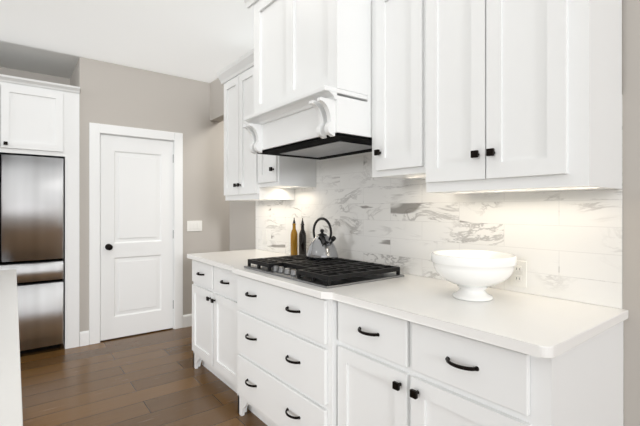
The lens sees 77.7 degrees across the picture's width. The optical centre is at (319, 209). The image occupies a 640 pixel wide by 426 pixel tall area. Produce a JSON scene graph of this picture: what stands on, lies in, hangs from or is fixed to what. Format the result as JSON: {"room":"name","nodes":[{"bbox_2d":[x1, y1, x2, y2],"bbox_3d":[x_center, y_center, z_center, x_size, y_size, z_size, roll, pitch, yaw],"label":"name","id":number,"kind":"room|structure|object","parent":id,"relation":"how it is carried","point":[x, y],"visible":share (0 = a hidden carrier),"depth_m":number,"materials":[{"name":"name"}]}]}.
{"room":"kitchen","nodes":[
{"label":"kitchen","id":0,"kind":"room"},
{"bbox_2d":[0,67,67,84],"bbox_3d":[-3.268,-0.072,4.084,1.495,2.740,0.120,0,0,-38],"label":"wall","id":1,"kind":"structure","parent":0,"point":[5,71],"depth_m":4.19,"materials":[{"name":"grey paint"}]},
{"bbox_2d":[72,66,75,85],"bbox_3d":[-2.416,-0.072,4.073,0.161,2.740,0.420,0,0,-38],"label":"wall","id":2,"kind":"structure","parent":0,"point":[74,72],"depth_m":4.08,"materials":[{"name":"grey paint"}]},
{"bbox_2d":[0,0,253,82],"bbox_3d":[-0.837,-1.492,0.725,6.800,0.100,8.410,0,0,-38],"label":"ceiling","id":3,"kind":"structure","parent":0,"point":[206,41],"depth_m":3.28,"materials":[{"name":"white paint"}]},
{"bbox_2d":[20,326,266,425],"bbox_3d":[-3.540,1.348,-20.230,36.680,0.100,38.290,0,0,-38],"label":"floor","id":4,"kind":"structure","parent":0,"point":[154,378],"depth_m":2.89,"materials":[{"name":"brown wood"}]},
{"bbox_2d":[0,154,63,353],"bbox_3d":[-2.948,0.414,3.674,0.910,1.768,0.760,0,0,-38],"label":"fridge","id":5,"kind":"object","parent":4,"relation":"on","point":[32,220],"visible":0.85,"depth_m":3.53,"materials":[{"name":"metal"}]},
{"bbox_2d":[0,74,79,348],"bbox_3d":[-2.962,0.078,3.669,1.192,2.440,0.812,0,0,-38],"label":"cabinet","id":6,"kind":"object","parent":4,"relation":"on","point":[38,118],"visible":1,"depth_m":3.63,"materials":[{"name":"white wood"}]},
{"bbox_2d":[192,260,231,388],"bbox_3d":[-0.533,0.851,3.087,0.628,0.896,0.900,0,0,-38],"label":"base cabinet","id":7,"kind":"object","parent":4,"relation":"on","point":[212,285],"depth_m":2.92,"materials":[{"name":"white wood"}]},
{"bbox_2d":[232,273,347,425],"bbox_3d":[0.037,0.851,2.315,0.668,0.896,1.018,0,0,-38],"label":"base cabinet","id":8,"kind":"object","parent":4,"relation":"on","point":[270,354],"depth_m":2.03,"materials":[{"name":"white wood"}]},
{"bbox_2d":[348,304,387,425],"bbox_3d":[0.468,0.851,1.789,0.628,0.896,0.488,0,0,-38],"label":"base cabinet","id":9,"kind":"object","parent":4,"relation":"on","point":[367,329],"depth_m":1.63,"materials":[{"name":"white wood"}]},
{"bbox_2d":[388,315,622,425],"bbox_3d":[0.701,0.851,1.488,0.628,0.896,0.549,0,0,-38],"label":"base cabinet","id":10,"kind":"object","parent":4,"relation":"on","point":[436,377],"depth_m":1.29,"materials":[{"name":"white wood"}]},
{"bbox_2d":[187,249,627,358],"bbox_3d":[-0.001,0.385,2.342,0.696,0.033,2.790,0,0,-38],"label":"countertop","id":11,"kind":"structure","parent":10,"relation":"on","point":[538,326],"depth_m":1.47,"materials":[{"name":"stone"}]},
{"bbox_2d":[291,218,294,254],"bbox_3d":[-0.198,0.216,3.048,0.054,0.301,0.054,0,0,43],"label":"oil bottle","id":12,"kind":"object","parent":11,"relation":"on","point":[293,229],"depth_m":3.02,"materials":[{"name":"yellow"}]},
{"bbox_2d":[295,218,305,254],"bbox_3d":[-0.131,0.216,2.969,0.054,0.301,0.054,0,0,43],"label":"oil bottle","id":13,"kind":"object","parent":11,"relation":"on","point":[302,242],"depth_m":2.95,"materials":[{"name":"brown glass"}]},
{"bbox_2d":[244,254,403,287],"bbox_3d":[-0.010,0.340,2.329,0.540,0.055,0.840,0,0,-38],"label":"cooktop","id":14,"kind":"object","parent":11,"relation":"in","point":[338,272],"visible":0.96,"depth_m":2.14,"materials":[{"name":"metal"}]},
{"bbox_2d":[306,217,337,259],"bbox_3d":[0.022,0.183,2.526,0.206,0.262,0.233,0,0,-38],"label":"kettle","id":15,"kind":"object","parent":14,"relation":"on","point":[322,246],"visible":0.98,"depth_m":2.47,"materials":[{"name":"metal"}]},
{"bbox_2d":[431,250,516,301],"bbox_3d":[0.634,0.277,1.651,0.332,0.181,0.332,0,0,-38],"label":"pedestal bowl","id":16,"kind":"object","parent":11,"relation":"on","point":[473,275],"visible":1,"depth_m":1.55,"materials":[{"name":"white ceramic"}]},
{"bbox_3d":[-1.171,0.859,0.555,1.163,0.878,3.910,0,0,-38],"label":"kitchen island","id":17,"kind":"object","parent":4,"relation":"on","visible":0},
{"bbox_2d":[0,269,22,425],"bbox_3d":[-1.172,0.398,0.548,1.213,0.040,4.000,0,0,-38],"label":"island countertop","id":18,"kind":"structure","parent":17,"relation":"on","point":[11,413],"depth_m":1.03,"materials":[{"name":"stone"}]},
{"bbox_2d":[76,57,229,345],"bbox_3d":[-1.252,-0.072,4.630,2.686,2.740,0.120,0,0,-38],"label":"wall","id":19,"kind":"structure","parent":0,"point":[116,94],"depth_m":4.28,"materials":[{"name":"grey paint"}]},
{"bbox_2d":[80,314,191,345],"bbox_3d":[-1.770,1.230,4.143,1.268,0.135,0.014,0,0,-38],"label":"baseboard","id":20,"kind":"structure","parent":19,"relation":"attached to","point":[84,335],"depth_m":3.79,"materials":[{"name":"white wood"}]},
{"bbox_2d":[89,123,182,344],"bbox_3d":[-1.893,0.234,4.121,0.891,2.127,0.138,0,0,-38],"label":"door frame","id":21,"kind":"structure","parent":19,"relation":"attached to","point":[96,130],"depth_m":3.92,"materials":[{"name":"white wood"}]},
{"bbox_2d":[100,134,172,340],"bbox_3d":[-1.853,0.278,4.081,0.710,2.017,0.105,0,0,-38],"label":"door","id":22,"kind":"structure","parent":19,"relation":"in","point":[136,235],"depth_m":4.07,"materials":[{"name":"white wood"}]},
{"bbox_2d":[187,221,201,230],"bbox_3d":[-1.399,0.188,4.432,0.170,0.116,0.010,0,0,-38],"label":"switch plate","id":23,"kind":"object","parent":19,"relation":"attached to","point":[194,225],"visible":1,"depth_m":4.43,"materials":[{"name":"white plastic"}]},
{"bbox_2d":[210,0,639,425],"bbox_3d":[1.038,-0.072,1.666,0.120,2.740,7.370,0,0,-38],"label":"wall","id":24,"kind":"structure","parent":0,"point":[242,225],"depth_m":1.45,"materials":[{"name":"grey paint"}]},
{"bbox_2d":[220,56,294,200],"bbox_3d":[-0.496,-0.625,3.261,0.338,1.103,0.671,0,0,-38],"label":"upper cabinet","id":25,"kind":"object","parent":24,"relation":"attached to","point":[234,78],"depth_m":3.19,"materials":[{"name":"white wood"}]},
{"bbox_2d":[248,49,315,191],"bbox_3d":[-0.270,-0.669,2.968,0.338,1.015,0.350,0,0,-38],"label":"upper cabinet","id":26,"kind":"object","parent":24,"relation":"attached to","point":[264,171],"depth_m":2.88,"materials":[{"name":"white wood"}]},
{"bbox_2d":[243,0,371,159],"bbox_3d":[0.011,-0.878,2.358,0.637,1.057,0.968,0,0,-38],"label":"range hood","id":27,"kind":"object","parent":24,"relation":"attached to","point":[312,79],"visible":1,"depth_m":2.10,"materials":[{"name":"white wood"}]},
{"bbox_2d":[372,0,407,179],"bbox_3d":[0.508,-0.669,1.959,0.338,1.015,0.406,0,0,-38],"label":"upper cabinet","id":28,"kind":"object","parent":24,"relation":"attached to","point":[389,17],"depth_m":1.92,"materials":[{"name":"white wood"}]},
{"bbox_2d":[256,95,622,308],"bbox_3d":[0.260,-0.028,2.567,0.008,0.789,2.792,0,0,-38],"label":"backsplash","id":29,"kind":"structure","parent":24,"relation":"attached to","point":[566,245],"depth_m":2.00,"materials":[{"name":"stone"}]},
{"bbox_2d":[511,260,526,287],"bbox_3d":[0.876,0.285,1.754,0.009,0.116,0.070,0,0,-38],"label":"electrical outlet plate","id":30,"kind":"object","parent":29,"relation":"attached to","point":[519,276],"depth_m":1.75,"materials":[{"name":"white plastic"}]},
{"bbox_2d":[408,0,621,193],"bbox_3d":[0.761,-0.625,1.632,0.338,1.103,0.700,0,0,-38],"label":"upper cabinet","id":31,"kind":"object","parent":24,"relation":"attached to","point":[487,96],"depth_m":1.45,"materials":[{"name":"white wood"}]}
]}

